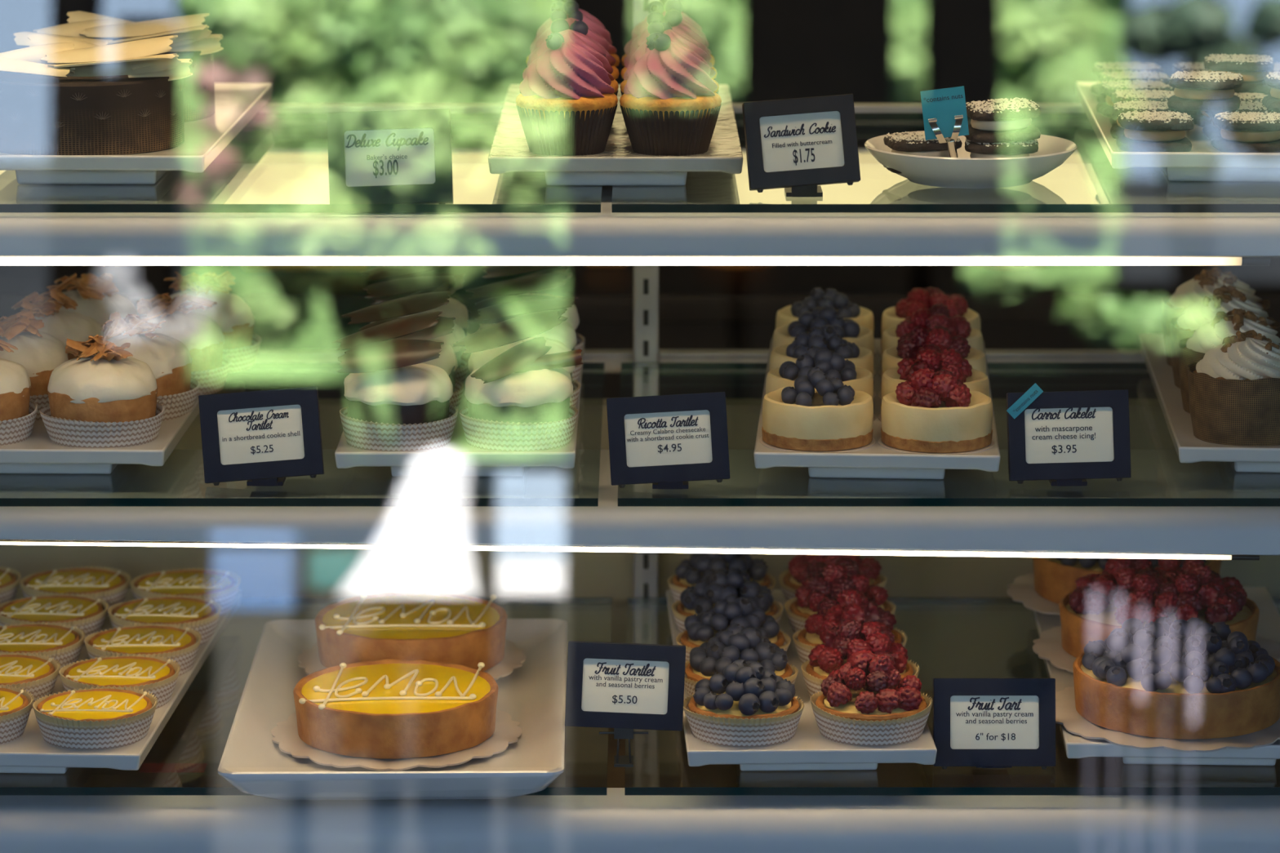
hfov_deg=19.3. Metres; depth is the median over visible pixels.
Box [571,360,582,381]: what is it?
paper cup
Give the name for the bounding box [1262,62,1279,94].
cookie
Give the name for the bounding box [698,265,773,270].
pastry
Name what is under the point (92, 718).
tartlet
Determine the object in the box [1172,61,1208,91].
cookie
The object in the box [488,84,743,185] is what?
tray
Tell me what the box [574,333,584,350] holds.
paper cup
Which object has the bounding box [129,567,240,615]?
tartlet
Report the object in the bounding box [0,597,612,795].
glass shelf
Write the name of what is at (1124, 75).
cookie
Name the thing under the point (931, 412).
cheesecake
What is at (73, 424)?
paper cup
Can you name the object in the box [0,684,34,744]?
tartlet
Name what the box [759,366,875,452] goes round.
cheesecake
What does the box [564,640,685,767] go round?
price card
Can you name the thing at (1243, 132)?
cookie
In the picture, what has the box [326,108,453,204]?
price card
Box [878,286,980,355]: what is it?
cheesecake
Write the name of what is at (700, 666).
paper cup
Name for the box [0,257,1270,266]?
lamp
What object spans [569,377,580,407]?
paper cup
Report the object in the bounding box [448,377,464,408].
paper cup
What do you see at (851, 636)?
tartlet
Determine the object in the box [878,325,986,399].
cheesecake
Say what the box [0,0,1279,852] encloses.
display case
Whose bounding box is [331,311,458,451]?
tartlet
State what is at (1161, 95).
cookie
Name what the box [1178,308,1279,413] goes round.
cupcake
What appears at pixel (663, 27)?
cupcake
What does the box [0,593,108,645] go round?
tartlet
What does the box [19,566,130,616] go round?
tartlet
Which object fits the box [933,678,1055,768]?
price card
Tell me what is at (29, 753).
tray
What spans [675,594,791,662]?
tartlet
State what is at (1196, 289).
cupcake
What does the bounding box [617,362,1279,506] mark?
glass shelf
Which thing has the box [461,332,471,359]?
paper cup
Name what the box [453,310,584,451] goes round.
tartlet
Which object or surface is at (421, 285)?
tartlet
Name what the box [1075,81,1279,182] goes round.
tray
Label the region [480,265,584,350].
tartlet
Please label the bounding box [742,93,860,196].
price card
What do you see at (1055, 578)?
tart
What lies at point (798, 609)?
paper cup
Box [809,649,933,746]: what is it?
tartlet
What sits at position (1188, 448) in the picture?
tray
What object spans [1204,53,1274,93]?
cookie
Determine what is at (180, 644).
tartlet
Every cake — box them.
[0,33,192,155]
[13,10,223,122]
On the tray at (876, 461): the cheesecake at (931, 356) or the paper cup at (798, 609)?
the cheesecake at (931, 356)
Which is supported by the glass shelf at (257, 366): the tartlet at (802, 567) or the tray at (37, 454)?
the tray at (37, 454)
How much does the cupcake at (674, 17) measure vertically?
0.088 m
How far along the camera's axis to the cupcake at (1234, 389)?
2.73 m
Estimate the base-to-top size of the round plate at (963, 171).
0.026 m
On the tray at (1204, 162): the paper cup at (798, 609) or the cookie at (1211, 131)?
the cookie at (1211, 131)
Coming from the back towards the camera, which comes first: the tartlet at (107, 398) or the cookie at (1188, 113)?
the cookie at (1188, 113)
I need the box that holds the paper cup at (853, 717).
[809,690,933,746]
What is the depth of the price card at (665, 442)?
2.70 m
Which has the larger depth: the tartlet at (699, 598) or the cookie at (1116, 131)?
the tartlet at (699, 598)
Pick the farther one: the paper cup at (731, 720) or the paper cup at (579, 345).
the paper cup at (579, 345)
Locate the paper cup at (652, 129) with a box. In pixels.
[619,103,721,155]
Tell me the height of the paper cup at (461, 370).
0.024 m
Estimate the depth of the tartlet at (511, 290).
2.91 m
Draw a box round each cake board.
[271,708,522,771]
[297,640,525,679]
[1007,572,1059,614]
[1032,626,1279,672]
[1055,686,1279,752]
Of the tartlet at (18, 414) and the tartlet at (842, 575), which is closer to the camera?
the tartlet at (18, 414)
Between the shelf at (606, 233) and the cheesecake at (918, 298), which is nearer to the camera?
the shelf at (606, 233)
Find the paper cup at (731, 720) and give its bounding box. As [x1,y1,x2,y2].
[683,693,804,746]
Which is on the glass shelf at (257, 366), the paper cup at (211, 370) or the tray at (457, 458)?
the tray at (457, 458)
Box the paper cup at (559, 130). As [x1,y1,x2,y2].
[515,104,617,155]
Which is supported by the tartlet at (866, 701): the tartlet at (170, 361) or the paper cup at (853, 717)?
the paper cup at (853, 717)
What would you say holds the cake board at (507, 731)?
on the square plate at (533, 694)
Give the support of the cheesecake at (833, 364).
on the tray at (876, 461)
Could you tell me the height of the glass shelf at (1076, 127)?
0.006 m
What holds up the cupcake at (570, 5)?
on the tray at (618, 165)
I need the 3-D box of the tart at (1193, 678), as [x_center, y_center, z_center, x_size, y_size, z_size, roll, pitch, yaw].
[0.398,0.179,2.772,0.155,0.064,0.155,5,13,24]
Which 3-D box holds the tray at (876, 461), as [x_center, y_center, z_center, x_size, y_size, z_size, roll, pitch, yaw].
[0.185,-0.015,2.926,0.178,0.026,0.450,1,12,4]
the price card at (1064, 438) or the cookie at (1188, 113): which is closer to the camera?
the price card at (1064, 438)
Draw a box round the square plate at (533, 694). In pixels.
[217,618,567,799]
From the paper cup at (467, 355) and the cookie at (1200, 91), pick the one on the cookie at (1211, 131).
the cookie at (1200, 91)
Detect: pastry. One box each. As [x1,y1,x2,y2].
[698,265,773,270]
[972,265,1047,270]
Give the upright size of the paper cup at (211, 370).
0.023 m
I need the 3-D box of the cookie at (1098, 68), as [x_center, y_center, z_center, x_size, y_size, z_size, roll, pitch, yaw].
[0.396,-0.282,3.050,0.055,0.025,0.054,-1,12,-5]
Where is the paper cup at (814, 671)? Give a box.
[800,658,919,697]
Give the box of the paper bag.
[51,763,235,787]
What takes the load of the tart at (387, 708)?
on the cake board at (507, 731)
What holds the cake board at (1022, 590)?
on the tray at (1076, 746)
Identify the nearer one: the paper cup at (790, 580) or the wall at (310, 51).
the paper cup at (790, 580)
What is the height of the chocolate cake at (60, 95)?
0.080 m
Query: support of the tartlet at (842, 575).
on the tray at (808, 749)
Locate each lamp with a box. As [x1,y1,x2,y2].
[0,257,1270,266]
[0,542,1259,559]
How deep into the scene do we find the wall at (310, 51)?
6.00 m
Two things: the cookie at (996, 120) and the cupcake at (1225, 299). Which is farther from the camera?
the cupcake at (1225, 299)
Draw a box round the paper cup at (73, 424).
[40,400,164,448]
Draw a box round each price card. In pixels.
[198,386,324,486]
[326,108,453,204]
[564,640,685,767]
[606,391,729,488]
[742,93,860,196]
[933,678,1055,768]
[1006,382,1131,486]
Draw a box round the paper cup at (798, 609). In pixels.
[784,596,896,633]
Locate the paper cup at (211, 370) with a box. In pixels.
[191,353,231,395]
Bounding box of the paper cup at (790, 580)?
[778,568,887,602]
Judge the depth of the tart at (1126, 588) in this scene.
2.90 m
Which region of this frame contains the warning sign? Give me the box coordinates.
[920,85,968,157]
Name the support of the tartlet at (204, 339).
on the tray at (37, 454)
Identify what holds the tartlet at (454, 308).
on the tray at (457, 458)
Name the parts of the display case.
panel, panel, rail, rail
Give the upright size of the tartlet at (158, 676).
0.026 m
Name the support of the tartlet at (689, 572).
on the tray at (808, 749)
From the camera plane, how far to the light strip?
3.85 m
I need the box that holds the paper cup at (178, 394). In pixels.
[156,375,200,421]
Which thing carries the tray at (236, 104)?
on the glass shelf at (266, 132)
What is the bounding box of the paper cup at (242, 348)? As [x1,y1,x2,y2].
[222,332,261,373]
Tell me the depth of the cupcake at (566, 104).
2.70 m
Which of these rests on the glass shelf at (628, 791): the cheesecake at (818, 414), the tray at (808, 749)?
the tray at (808, 749)
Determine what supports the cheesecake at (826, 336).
on the tray at (876, 461)
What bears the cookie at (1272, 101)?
on the cookie
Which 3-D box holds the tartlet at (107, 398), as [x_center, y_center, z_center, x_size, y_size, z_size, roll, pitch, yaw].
[-0.394,-0.030,2.758,0.092,0.078,0.092,-11,16,-42]
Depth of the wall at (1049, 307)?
3.77 m
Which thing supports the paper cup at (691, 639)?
on the tartlet at (700, 628)
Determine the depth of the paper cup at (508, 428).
2.72 m
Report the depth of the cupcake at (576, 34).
2.79 m
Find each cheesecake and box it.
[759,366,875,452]
[765,345,875,422]
[769,324,875,398]
[772,305,875,376]
[775,287,875,355]
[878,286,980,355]
[878,303,982,377]
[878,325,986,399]
[878,343,989,422]
[878,368,995,453]
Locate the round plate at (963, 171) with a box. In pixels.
[864,130,1076,188]
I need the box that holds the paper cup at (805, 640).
[792,626,907,664]
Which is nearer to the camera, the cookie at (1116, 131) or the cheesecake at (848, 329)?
the cookie at (1116, 131)
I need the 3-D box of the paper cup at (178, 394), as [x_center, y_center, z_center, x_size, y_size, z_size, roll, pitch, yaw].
[-0.380,-0.022,2.854,0.092,0.023,0.092,-1,12,-4]
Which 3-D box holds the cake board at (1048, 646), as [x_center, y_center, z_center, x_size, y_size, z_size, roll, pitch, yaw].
[0.405,0.174,2.940,0.196,0.004,0.195,0,12,0]
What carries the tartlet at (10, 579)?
on the tray at (29, 753)
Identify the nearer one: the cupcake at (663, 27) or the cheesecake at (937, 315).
the cupcake at (663, 27)
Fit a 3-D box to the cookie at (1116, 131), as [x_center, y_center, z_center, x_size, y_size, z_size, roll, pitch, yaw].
[0.379,-0.228,2.800,0.055,0.025,0.054,1,12,3]
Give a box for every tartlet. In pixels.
[0,309,68,420]
[0,339,38,445]
[0,565,21,604]
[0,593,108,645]
[0,622,84,675]
[0,652,60,709]
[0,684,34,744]
[11,288,104,359]
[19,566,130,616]
[32,685,157,750]
[40,334,164,448]
[46,273,137,336]
[58,653,180,709]
[84,622,201,676]
[91,311,200,421]
[107,595,222,644]
[121,292,231,395]
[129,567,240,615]
[164,271,261,373]
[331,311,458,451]
[341,291,464,408]
[359,265,471,359]
[363,275,468,383]
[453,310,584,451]
[466,272,582,381]
[467,297,580,407]
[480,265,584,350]
[667,553,776,602]
[671,568,783,633]
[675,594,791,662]
[683,659,804,746]
[684,623,798,697]
[778,554,887,602]
[784,557,896,633]
[792,588,907,664]
[800,618,919,697]
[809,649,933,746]
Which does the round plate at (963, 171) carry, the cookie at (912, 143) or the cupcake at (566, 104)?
the cookie at (912, 143)
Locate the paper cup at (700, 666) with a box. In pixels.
[684,653,798,697]
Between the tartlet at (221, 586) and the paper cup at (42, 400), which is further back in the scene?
the tartlet at (221, 586)
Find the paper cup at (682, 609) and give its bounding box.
[671,600,783,633]
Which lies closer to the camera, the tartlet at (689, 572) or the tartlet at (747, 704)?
the tartlet at (747, 704)
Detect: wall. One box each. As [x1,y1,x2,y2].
[0,0,1279,163]
[0,257,1279,399]
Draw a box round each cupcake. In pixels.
[515,32,617,155]
[520,18,618,96]
[523,8,619,82]
[526,0,620,68]
[619,20,719,95]
[619,31,721,155]
[620,8,716,81]
[621,0,715,68]
[1161,266,1270,366]
[1169,284,1279,388]
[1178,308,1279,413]
[1187,329,1279,445]
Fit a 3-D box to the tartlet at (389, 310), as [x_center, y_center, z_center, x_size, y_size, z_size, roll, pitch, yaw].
[-0.179,-0.054,2.835,0.092,0.094,0.087,0,12,0]
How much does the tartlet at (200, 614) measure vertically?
0.026 m
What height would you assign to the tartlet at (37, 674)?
0.026 m
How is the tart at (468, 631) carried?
on the cake board at (309, 660)
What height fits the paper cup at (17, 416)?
0.023 m
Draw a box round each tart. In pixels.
[293,658,498,759]
[315,591,506,671]
[1032,557,1221,604]
[1058,558,1259,657]
[1072,617,1279,739]
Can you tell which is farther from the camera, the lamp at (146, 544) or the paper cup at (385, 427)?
the paper cup at (385, 427)
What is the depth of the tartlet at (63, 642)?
2.90 m
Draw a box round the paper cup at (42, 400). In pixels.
[30,394,49,420]
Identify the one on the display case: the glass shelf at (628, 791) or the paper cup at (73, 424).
the glass shelf at (628, 791)
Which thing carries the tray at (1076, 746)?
on the glass shelf at (628, 791)
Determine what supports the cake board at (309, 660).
on the square plate at (533, 694)
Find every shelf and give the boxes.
[0,112,602,212]
[0,163,1279,257]
[0,362,604,506]
[0,449,1279,555]
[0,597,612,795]
[611,112,1279,212]
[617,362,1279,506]
[624,597,1279,795]
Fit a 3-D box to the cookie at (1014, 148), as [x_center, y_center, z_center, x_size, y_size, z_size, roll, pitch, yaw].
[0.263,-0.198,2.737,0.055,0.025,0.054,1,12,4]
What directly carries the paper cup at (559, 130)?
on the cupcake at (566, 104)
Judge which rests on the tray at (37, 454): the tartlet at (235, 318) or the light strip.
the tartlet at (235, 318)
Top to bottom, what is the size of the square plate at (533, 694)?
0.027 m
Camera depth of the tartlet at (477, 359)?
2.83 m
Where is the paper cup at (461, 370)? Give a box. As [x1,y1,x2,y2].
[455,355,468,383]
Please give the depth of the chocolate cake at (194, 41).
2.90 m
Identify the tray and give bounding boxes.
[0,82,273,184]
[0,393,212,474]
[0,586,242,773]
[334,337,584,476]
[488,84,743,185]
[666,589,937,771]
[753,337,1000,479]
[1032,586,1279,765]
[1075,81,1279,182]
[1138,333,1279,472]
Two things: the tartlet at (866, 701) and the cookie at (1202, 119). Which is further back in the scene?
the cookie at (1202, 119)
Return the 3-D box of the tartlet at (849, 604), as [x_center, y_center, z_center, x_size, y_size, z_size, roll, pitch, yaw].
[0.163,0.155,2.912,0.089,0.062,0.089,1,12,6]
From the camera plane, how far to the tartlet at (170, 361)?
2.83 m
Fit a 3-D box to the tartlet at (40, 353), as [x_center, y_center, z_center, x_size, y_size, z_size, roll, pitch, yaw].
[-0.474,-0.049,2.851,0.092,0.076,0.092,11,16,42]
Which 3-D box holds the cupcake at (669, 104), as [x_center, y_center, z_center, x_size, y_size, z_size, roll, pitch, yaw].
[0.022,-0.242,2.717,0.074,0.086,0.074,-3,12,-13]
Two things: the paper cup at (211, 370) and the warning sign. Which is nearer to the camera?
the warning sign
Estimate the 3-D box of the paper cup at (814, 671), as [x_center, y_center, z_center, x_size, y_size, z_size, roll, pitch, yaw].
[0.166,0.192,2.827,0.089,0.024,0.089,5,13,24]
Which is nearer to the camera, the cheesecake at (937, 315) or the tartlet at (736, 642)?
the tartlet at (736, 642)
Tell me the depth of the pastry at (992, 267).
3.86 m
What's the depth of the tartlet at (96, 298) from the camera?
3.01 m
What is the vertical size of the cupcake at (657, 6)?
0.087 m
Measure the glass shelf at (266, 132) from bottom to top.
0.006 m
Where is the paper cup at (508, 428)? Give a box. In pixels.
[458,404,577,451]
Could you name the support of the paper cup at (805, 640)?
on the tartlet at (849, 604)
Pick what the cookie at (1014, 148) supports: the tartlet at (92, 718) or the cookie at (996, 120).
the cookie at (996, 120)
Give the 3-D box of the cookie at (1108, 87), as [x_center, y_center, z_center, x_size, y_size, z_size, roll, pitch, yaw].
[0.386,-0.255,2.927,0.055,0.025,0.054,-1,12,-6]
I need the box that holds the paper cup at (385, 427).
[339,403,458,451]
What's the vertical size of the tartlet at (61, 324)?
0.077 m
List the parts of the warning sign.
stem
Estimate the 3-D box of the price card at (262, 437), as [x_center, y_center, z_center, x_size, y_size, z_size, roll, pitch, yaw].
[-0.274,0.005,2.724,0.090,0.072,0.041,0,12,-1]
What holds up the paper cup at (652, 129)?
on the cupcake at (669, 104)
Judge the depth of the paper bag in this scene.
2.91 m
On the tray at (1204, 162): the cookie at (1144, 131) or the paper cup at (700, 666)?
the cookie at (1144, 131)
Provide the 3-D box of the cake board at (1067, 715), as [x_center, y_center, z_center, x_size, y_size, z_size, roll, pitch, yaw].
[0.398,0.212,2.778,0.196,0.004,0.195,0,12,0]
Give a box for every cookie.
[883,130,962,173]
[964,97,1041,142]
[964,138,1038,158]
[1090,61,1164,95]
[1096,80,1173,117]
[1097,70,1170,102]
[1109,89,1174,124]
[1110,100,1185,138]
[1115,111,1194,151]
[1167,70,1243,111]
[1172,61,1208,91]
[1185,111,1201,117]
[1191,92,1267,127]
[1202,100,1279,139]
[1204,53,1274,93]
[1210,111,1279,152]
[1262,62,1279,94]
[1262,71,1279,111]
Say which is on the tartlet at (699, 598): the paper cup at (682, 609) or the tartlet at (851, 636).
the paper cup at (682, 609)
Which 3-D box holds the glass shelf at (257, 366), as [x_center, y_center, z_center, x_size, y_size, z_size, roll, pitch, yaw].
[-0.515,0.002,2.927,0.970,0.006,0.504,0,12,0]
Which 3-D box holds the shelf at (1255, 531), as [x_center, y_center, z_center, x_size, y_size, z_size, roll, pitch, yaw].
[0.000,0.059,2.773,2.000,0.039,0.212,0,12,0]
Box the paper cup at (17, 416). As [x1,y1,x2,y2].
[0,399,38,445]
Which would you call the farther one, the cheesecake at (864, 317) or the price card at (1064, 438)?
the cheesecake at (864, 317)
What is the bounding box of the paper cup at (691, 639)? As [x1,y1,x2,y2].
[675,630,791,662]
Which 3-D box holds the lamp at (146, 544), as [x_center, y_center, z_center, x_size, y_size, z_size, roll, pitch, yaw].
[-0.068,0.088,2.694,1.024,0.010,0.004,1,12,0]

